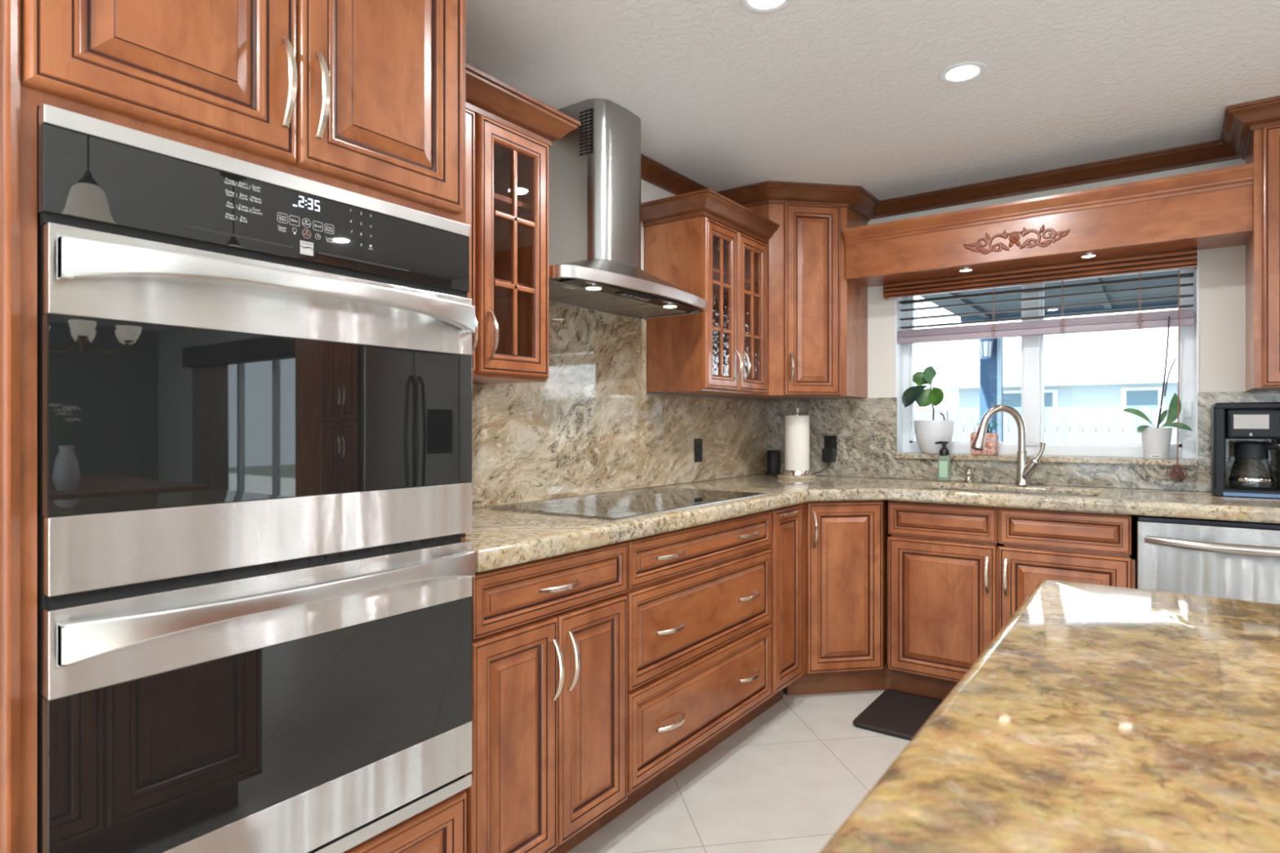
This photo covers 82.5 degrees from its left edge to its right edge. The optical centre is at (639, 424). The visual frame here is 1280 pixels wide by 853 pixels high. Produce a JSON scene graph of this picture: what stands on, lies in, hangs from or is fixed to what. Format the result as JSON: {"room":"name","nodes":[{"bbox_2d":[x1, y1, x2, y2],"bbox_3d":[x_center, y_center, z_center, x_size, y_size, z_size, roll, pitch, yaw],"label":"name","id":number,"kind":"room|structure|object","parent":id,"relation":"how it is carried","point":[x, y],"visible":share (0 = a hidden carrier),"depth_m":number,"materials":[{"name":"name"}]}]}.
{"room":"kitchen","nodes":[
{"label":"kitchen","id":0,"kind":"room"},
{"bbox_2d":[475,179,764,508],"bbox_3d":[-1.055,0.018,1.897,0.150,2.365,6.240,0,0,36],"label":"wall","id":1,"kind":"structure","parent":0,"point":[649,192],"depth_m":3.29,"materials":[{"name":"white paint"}]},
{"bbox_2d":[465,62,581,384],"bbox_3d":[-0.536,-0.549,2.158,0.375,0.825,0.670,0,0,36],"label":"upper cabinet","id":2,"kind":"object","parent":1,"relation":"attached to","point":[509,133],"visible":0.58,"depth_m":2.20,"materials":[{"name":"brown wood"}]},
{"bbox_2d":[493,192,531,222],"bbox_3d":[-0.597,-0.680,2.155,0.260,0.016,0.559,0,0,36],"label":"shelf","id":3,"kind":"object","parent":2,"relation":"attached to","point":[502,203],"depth_m":2.27,"materials":[{"name":"brown wood"}]},
{"bbox_2d":[493,277,531,297],"bbox_3d":[-0.597,-0.428,2.155,0.260,0.016,0.559,0,0,36],"label":"shelf","id":4,"kind":"object","parent":2,"relation":"attached to","point":[499,292],"depth_m":2.31,"materials":[{"name":"brown wood"}]},
{"bbox_2d":[471,301,766,508],"bbox_3d":[-0.078,-0.092,3.103,0.019,0.740,2.736,0,0,36],"label":"backsplash","id":5,"kind":"structure","parent":1,"relation":"attached to","point":[593,426],"depth_m":2.95,"materials":[{"name":"stone"}]},
{"bbox_2d":[694,438,702,462],"bbox_3d":[0.289,0.125,3.585,0.010,0.114,0.070,0,0,36],"label":"wall outlet","id":6,"kind":"object","parent":5,"relation":"attached to","point":[698,442],"visible":1,"depth_m":3.58,"materials":[{"name":"black plastic"}]},
{"bbox_2d":[697,442,701,448],"bbox_3d":[0.290,0.103,3.584,0.005,0.030,0.034,0,0,36],"label":"socket","id":7,"kind":"object","parent":6,"relation":"attached to","point":[699,444],"depth_m":3.58,"materials":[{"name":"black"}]},
{"bbox_2d":[697,451,701,457],"bbox_3d":[0.290,0.147,3.584,0.005,0.030,0.034,0,0,36],"label":"socket","id":8,"kind":"object","parent":6,"relation":"attached to","point":[699,453],"depth_m":3.58,"materials":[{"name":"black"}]},
{"bbox_2d":[548,98,707,319],"bbox_3d":[-0.101,-0.813,2.725,0.425,0.702,0.904,0,0,36],"label":"range hood","id":9,"kind":"object","parent":1,"relation":"attached to","point":[594,170],"visible":0.95,"depth_m":2.65,"materials":[{"name":"metal"}]},
{"bbox_2d":[583,284,603,290],"bbox_3d":[-0.158,-0.466,2.476,0.068,0.010,0.068,0,0,36],"label":"lamp","id":10,"kind":"object","parent":9,"relation":"on","point":[590,287],"depth_m":2.46,"materials":[{"name":"white"}]},
{"bbox_2d":[661,303,678,307],"bbox_3d":[0.118,-0.466,2.857,0.068,0.010,0.068,0,0,36],"label":"lamp","id":11,"kind":"object","parent":9,"relation":"on","point":[664,305],"depth_m":2.84,"materials":[{"name":"white"}]},
{"bbox_2d":[640,154,707,195],"bbox_3d":[0.117,-1.127,3.340,0.060,0.074,0.958,0,0,36],"label":"trim","id":12,"kind":"structure","parent":1,"relation":"attached to","point":[653,172],"depth_m":3.34,"materials":[{"name":"brown wood"}]},
{"bbox_2d":[640,188,779,396],"bbox_3d":[0.325,-0.553,3.350,0.375,0.817,0.675,0,0,36],"label":"upper cabinet","id":13,"kind":"object","parent":1,"relation":"attached to","point":[704,243],"visible":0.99,"depth_m":3.20,"materials":[{"name":"brown wood"}]},
{"bbox_2d":[712,267,758,292],"bbox_3d":[0.308,-0.683,3.408,0.260,0.016,0.564,0,0,36],"label":"shelf","id":14,"kind":"object","parent":13,"relation":"attached to","point":[716,273],"depth_m":3.51,"materials":[{"name":"brown wood"}]},
{"bbox_2d":[712,324,758,341],"bbox_3d":[0.308,-0.433,3.408,0.260,0.016,0.564,0,0,36],"label":"shelf","id":15,"kind":"object","parent":13,"relation":"attached to","point":[716,335],"depth_m":3.54,"materials":[{"name":"brown wood"}]},
{"bbox_2d":[566,687,910,852],"bbox_3d":[2.798,1.230,-1.010,10.100,0.060,6.440,0,0,36],"label":"floor","id":16,"kind":"structure","parent":0,"point":[788,779],"depth_m":2.40,"materials":[{"name":"tile"}]},
{"bbox_2d":[0,0,466,852],"bbox_3d":[-0.880,0.019,1.427,0.654,2.361,0.913,0,0,36],"label":"tall cabinet","id":17,"kind":"object","parent":16,"relation":"on","point":[363,97],"visible":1,"depth_m":1.17,"materials":[{"name":"brown wood"}]},
{"bbox_2d":[37,103,475,852],"bbox_3d":[-0.803,0.179,1.458,0.642,1.242,0.760,0,0,36],"label":"double wall oven","id":18,"kind":"object","parent":17,"relation":"in","point":[255,569],"visible":1,"depth_m":1.20,"materials":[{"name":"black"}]},
{"bbox_2d":[465,541,627,852],"bbox_3d":[-0.439,0.766,2.037,0.654,0.868,0.588,0,0,36],"label":"base cabinet","id":19,"kind":"object","parent":16,"relation":"on","point":[549,634],"visible":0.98,"depth_m":1.83,"materials":[{"name":"brown wood"}]},
{"bbox_2d":[600,510,771,828],"bbox_3d":[0.010,0.766,2.659,0.654,0.868,0.947,0,0,36],"label":"base cabinet","id":20,"kind":"object","parent":16,"relation":"on","point":[699,597],"visible":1,"depth_m":2.40,"materials":[{"name":"brown wood"}]},
{"bbox_2d":[748,502,802,722],"bbox_3d":[0.382,0.766,3.175,0.653,0.868,0.325,0,0,36],"label":"base cabinet","id":21,"kind":"object","parent":16,"relation":"on","point":[786,547],"visible":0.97,"depth_m":2.97,"materials":[{"name":"brown wood"}]},
{"bbox_2d":[786,500,892,695],"bbox_3d":[0.830,0.766,3.598,0.854,0.868,0.865,0,0,36],"label":"base cabinet","id":22,"kind":"object","parent":16,"relation":"on","point":[845,543],"visible":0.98,"depth_m":3.20,"materials":[{"name":"brown wood"}]},
{"bbox_2d":[465,473,1279,572],"bbox_3d":[1.137,0.304,2.232,2.988,0.053,2.746,0,0,36],"label":"countertop","id":23,"kind":"structure","parent":22,"relation":"on","point":[500,539],"depth_m":2.66,"materials":[{"name":"stone"}]},
{"bbox_2d":[490,486,767,520],"bbox_3d":[0.005,0.274,2.655,0.526,0.007,0.980,0,0,36],"label":"cooktop","id":24,"kind":"object","parent":23,"relation":"in","point":[624,504],"visible":1,"depth_m":2.52,"materials":[{"name":"glass"}]},
{"bbox_2d":[765,450,780,475],"bbox_3d":[0.735,0.211,4.124,0.074,0.135,0.128,0,0,-37],"label":"smart speaker","id":25,"kind":"object","parent":23,"relation":"on","point":[773,456],"visible":0.99,"depth_m":4.07},
{"bbox_2d":[777,407,817,479],"bbox_3d":[0.822,0.094,3.817,0.204,0.368,0.204,0,0,36],"label":"paper towel holder","id":26,"kind":"object","parent":23,"relation":"on","point":[787,474],"visible":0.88,"depth_m":3.75,"materials":[{"name":"metal"}]},
{"bbox_2d":[785,415,809,471],"bbox_3d":[0.822,0.093,3.817,0.125,0.285,0.125,0,0,36],"label":"paper towel roll","id":27,"kind":"object","parent":26,"relation":"on","point":[797,427],"visible":1,"depth_m":3.76,"materials":[{"name":"white paper"}]},
{"bbox_2d":[934,440,951,481],"bbox_3d":[1.492,0.179,3.596,0.064,0.198,0.059,0,0,36],"label":"soap bottle","id":28,"kind":"object","parent":23,"relation":"on","point":[944,458],"visible":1,"depth_m":3.58,"materials":[{"name":"green plastic"}]},
{"bbox_2d":[962,466,974,483],"bbox_3d":[1.579,0.237,3.505,0.054,0.082,0.054,0,0,-17],"label":"soap pump","id":29,"kind":"object","parent":23,"relation":"on","point":[968,473],"visible":1,"depth_m":3.49,"materials":[{"name":"silver metal"}]},
{"bbox_2d":[970,404,1045,486],"bbox_3d":[1.666,0.093,3.329,0.322,0.371,0.100,0,0,2],"label":"kitchen faucet","id":30,"kind":"object","parent":23,"relation":"on","point":[1024,470],"visible":1,"depth_m":3.32,"materials":[{"name":"silver metal"}]},
{"bbox_2d":[930,488,1097,496],"bbox_3d":[1.597,0.414,3.185,0.687,0.221,0.372,0,0,36],"label":"undermount sink","id":31,"kind":"object","parent":23,"relation":"in","point":[931,488],"visible":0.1,"depth_m":3.33,"materials":[{"name":"silver metal"}]},
{"bbox_2d":[1210,401,1279,498],"bbox_3d":[2.395,0.096,2.852,0.250,0.364,0.212,0,0,36],"label":"coffee maker","id":32,"kind":"object","parent":23,"relation":"on","point":[1228,420],"visible":0.98,"depth_m":2.80,"materials":[{"name":"black plastic"}]},
{"bbox_2d":[1228,441,1279,488],"bbox_3d":[2.389,0.154,2.813,0.186,0.178,0.143,0,0,36],"label":"carafe","id":33,"kind":"object","parent":32,"relation":"on","point":[1242,450],"visible":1,"depth_m":2.79,"materials":[{"name":"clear glass"}]},
{"bbox_2d":[853,688,942,740],"bbox_3d":[1.411,1.190,2.774,1.080,0.020,0.460,0,0,36],"label":"floor mat","id":34,"kind":"object","parent":16,"relation":"on","point":[894,713],"visible":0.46,"depth_m":2.98,"materials":[{"name":"black rubber"}]},
{"bbox_2d":[887,500,1137,700],"bbox_3d":[1.617,0.766,3.178,0.910,0.868,0.624,0,0,36],"label":"base cabinet","id":35,"kind":"object","parent":16,"relation":"on","point":[957,574],"visible":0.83,"depth_m":3.02,"materials":[{"name":"brown wood"}]},
{"bbox_2d":[1137,515,1279,604],"bbox_3d":[2.216,0.767,2.711,0.596,0.866,0.660,0,0,36],"label":"dishwasher","id":36,"kind":"object","parent":16,"relation":"on","point":[1235,560],"visible":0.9,"depth_m":2.55,"materials":[{"name":"silver metal"}]},
{"bbox_2d":[1137,515,1279,524],"bbox_3d":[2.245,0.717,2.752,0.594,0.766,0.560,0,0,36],"label":"control panel","id":37,"kind":"object","parent":36,"relation":"in","point":[1138,516],"depth_m":2.58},
{"bbox_3d":[0.812,0.766,0.536,1.020,0.868,1.180,0,0,36],"label":"kitchen island","id":38,"kind":"object","parent":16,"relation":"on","visible":0},
{"bbox_2d":[819,579,1279,852],"bbox_3d":[0.832,0.308,0.517,1.136,0.047,1.293,0,0,36],"label":"island countertop","id":39,"kind":"structure","parent":38,"relation":"on","point":[1098,718],"depth_m":0.66,"materials":[{"name":"stone"}]},
{"bbox_2d":[465,0,1279,200],"bbox_3d":[2.798,-1.240,-1.010,10.100,0.150,6.440,0,0,36],"label":"ceiling","id":40,"kind":"structure","parent":0,"point":[725,95],"depth_m":2.43,"materials":[{"name":"white paint"}]},
{"bbox_2d":[739,0,793,13],"bbox_3d":[0.346,-1.163,1.989,0.150,0.004,0.150,0,0,36],"label":"recessed light","id":41,"kind":"object","parent":40,"relation":"in","point":[758,6],"visible":1,"depth_m":2.02,"materials":[{"name":"white plastic"}]},
{"bbox_2d":[937,61,987,84],"bbox_3d":[1.067,-1.163,2.414,0.150,0.004,0.150,0,0,36],"label":"recessed light","id":42,"kind":"object","parent":40,"relation":"in","point":[965,72],"visible":1,"depth_m":2.41,"materials":[{"name":"white plastic"}]},
{"bbox_2d":[782,158,1245,492],"bbox_3d":[2.706,0.018,2.918,4.750,2.365,0.180,0,0,36],"label":"wall","id":43,"kind":"structure","parent":0,"point":[1222,271],"depth_m":3.05,"materials":[{"name":"white paint"}]},
{"bbox_2d":[715,181,879,399],"bbox_3d":[0.805,-0.654,3.759,0.683,1.018,0.683,0,0,36],"label":"upper cabinet","id":44,"kind":"object","parent":43,"relation":"attached to","point":[817,317],"visible":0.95,"depth_m":3.59,"materials":[{"name":"brown wood"}]},
{"bbox_2d":[764,391,1279,491],"bbox_3d":[1.938,0.068,3.349,2.998,0.420,0.019,0,0,36],"label":"backsplash","id":45,"kind":"structure","parent":43,"relation":"attached to","point":[865,429],"depth_m":3.68,"materials":[{"name":"stone"}]},
{"bbox_2d":[824,435,836,456],"bbox_3d":[1.039,0.115,3.980,0.070,0.114,0.010,0,0,36],"label":"wall outlet","id":46,"kind":"object","parent":45,"relation":"attached to","point":[830,442],"visible":0.72,"depth_m":3.98,"materials":[{"name":"black plastic"}]},
{"bbox_2d":[812,448,835,474],"bbox_3d":[0.962,0.203,3.983,0.208,0.149,0.055,0,0,24],"label":"plug adapter","id":47,"kind":"object","parent":46,"relation":"attached to","point":[828,455],"visible":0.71,"depth_m":3.94,"materials":[{"name":"black plastic"}]},
{"bbox_2d":[826,439,833,444],"bbox_3d":[1.038,0.093,3.979,0.034,0.030,0.005,0,0,36],"label":"socket","id":48,"kind":"object","parent":46,"relation":"attached to","point":[829,442],"depth_m":3.98,"materials":[{"name":"black plastic"}]},
{"bbox_2d":[894,452,1198,466],"bbox_3d":[1.862,0.160,3.463,1.248,0.025,0.138,0,0,36],"label":"window sill","id":49,"kind":"structure","parent":43,"relation":"attached to","point":[1090,460],"depth_m":3.32,"materials":[{"name":"stone"}]},
{"bbox_2d":[902,365,954,453],"bbox_3d":[1.476,-0.076,3.723,0.236,0.445,0.190,0,0,36],"label":"fig","id":50,"kind":"object","parent":49,"relation":"on","point":[927,433],"visible":0.92,"depth_m":3.68,"materials":[{"name":"white ceramic"}]},
{"bbox_2d":[914,420,954,453],"bbox_3d":[1.495,0.062,3.709,0.190,0.170,0.190,0,0,36],"label":"pot","id":51,"kind":"object","parent":50,"relation":"attached to","point":[927,433],"depth_m":3.64,"materials":[{"name":"white ceramic"}]},
{"bbox_2d":[968,418,1004,455],"bbox_3d":[1.696,0.059,3.567,0.168,0.175,0.101,0,0,36],"label":"potted succulent","id":52,"kind":"object","parent":49,"relation":"on","point":[991,442],"visible":0.66,"depth_m":3.52,"materials":[{"name":"pink stone"}]},
{"bbox_2d":[1121,315,1192,458],"bbox_3d":[2.248,-0.158,3.178,0.250,0.610,0.116,0,0,36],"label":"potted orchid","id":53,"kind":"object","parent":49,"relation":"on","point":[1156,442],"visible":0.99,"depth_m":3.14,"materials":[{"name":"white ceramic"}]},
{"bbox_2d":[894,249,1199,459],"bbox_3d":[1.888,-0.301,3.500,1.257,0.897,0.174,0,0,36],"label":"window","id":54,"kind":"structure","parent":43,"relation":"in","point":[1032,347],"depth_m":3.51,"materials":[{"name":"white plastic"}]},
{"bbox_2d":[883,248,1197,344],"bbox_3d":[1.819,-0.571,3.450,1.294,0.319,0.125,0,0,36],"label":"window blind","id":55,"kind":"object","parent":54,"relation":"attached to","point":[1187,259],"visible":1,"depth_m":3.37,"materials":[{"name":"brown wood"}]},
{"bbox_2d":[1165,270,1187,482],"bbox_3d":[2.266,-0.206,3.081,0.077,0.897,0.044,0,0,36],"label":"blind pull cord","id":56,"kind":"object","parent":55,"relation":"hanging from","point":[1177,467],"visible":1,"depth_m":3.07,"materials":[{"name":"brown fabric"}]},
{"bbox_2d":[843,163,1253,287],"bbox_3d":[1.734,-0.843,3.283,1.552,0.241,0.366,0,0,36],"label":"window valance","id":57,"kind":"object","parent":43,"relation":"attached to","point":[1210,209],"visible":1,"depth_m":3.08,"materials":[{"name":"brown wood"}]},
{"bbox_2d":[957,267,973,272],"bbox_3d":[1.541,-0.731,3.451,0.072,0.006,0.072,0,0,36],"label":"puck light","id":58,"kind":"object","parent":57,"relation":"attached to","point":[968,269],"visible":1,"depth_m":3.44,"materials":[{"name":"silver metal"}]},
{"bbox_2d":[1079,253,1097,258],"bbox_3d":[1.943,-0.731,3.161,0.072,0.006,0.072,0,0,36],"label":"puck light","id":59,"kind":"object","parent":57,"relation":"attached to","point":[1086,255],"visible":1,"depth_m":3.15,"materials":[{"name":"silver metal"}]},
{"bbox_2d":[869,139,1241,219],"bbox_3d":[1.825,-1.127,3.407,1.550,0.074,0.060,0,0,36],"label":"trim","id":60,"kind":"structure","parent":43,"relation":"attached to","point":[1211,152],"depth_m":3.33,"materials":[{"name":"brown wood"}]},
{"bbox_2d":[1219,96,1279,391],"bbox_3d":[2.650,-0.650,2.573,0.935,1.026,0.445,0,0,36],"label":"upper cabinet","id":61,"kind":"object","parent":43,"relation":"attached to","point":[1251,130],"visible":0.96,"depth_m":2.66,"materials":[{"name":"brown wood"}]},
{"label":"outside","id":62,"kind":"structure","parent":0,"visible":0},
{"bbox_3d":[16.058,1.300,18.623,36.000,0.080,31.000,0,0,36],"label":"lawn","id":63,"kind":"structure","parent":62,"visible":0},
{"bbox_2d":[906,405,1177,458],"bbox_3d":[6.089,0.495,9.949,18.000,1.530,0.060,0,0,36],"label":"picket fence","id":64,"kind":"object","parent":63,"relation":"on","point":[1116,429],"visible":0.1,"depth_m":10.00,"materials":[{"name":"grey paint"}]},
{"bbox_2d":[927,308,1177,457],"bbox_3d":[16.422,-0.890,12.809,20.000,4.300,7.200,0,0,36],"label":"neighbor house","id":65,"kind":"structure","parent":63,"relation":"on","point":[1122,370],"depth_m":14.69,"materials":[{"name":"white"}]},
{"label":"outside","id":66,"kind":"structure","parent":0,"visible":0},
{"bbox_2d":[919,269,1178,322],"bbox_3d":[4.603,-0.980,3.614,6.250,0.100,3.150,0,0,36],"label":"patio cover","id":67,"kind":"object","parent":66,"point":[1173,291],"visible":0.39,"depth_m":5.56,"materials":[{"name":"blue paint"}]},
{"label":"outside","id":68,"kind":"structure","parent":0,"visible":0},
{"bbox_3d":[5.528,1.280,4.050,36.000,0.080,4.960,0,0,36],"label":"floor","id":69,"kind":"structure","parent":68,"visible":0},
{"bbox_2d":[979,337,1003,441],"bbox_3d":[3.115,0.177,6.457,0.172,2.125,0.165,0,0,36],"label":"patio post","id":70,"kind":"object","parent":69,"relation":"on","point":[991,370],"visible":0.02,"depth_m":6.39,"materials":[{"name":"blue paint"}]},
{"bbox_2d":[978,338,994,359],"bbox_3d":[3.016,-0.691,6.353,0.124,0.242,0.128,0,0,36],"label":"lantern","id":71,"kind":"object","parent":70,"relation":"attached to","point":[985,344],"visible":0.8,"depth_m":6.32,"materials":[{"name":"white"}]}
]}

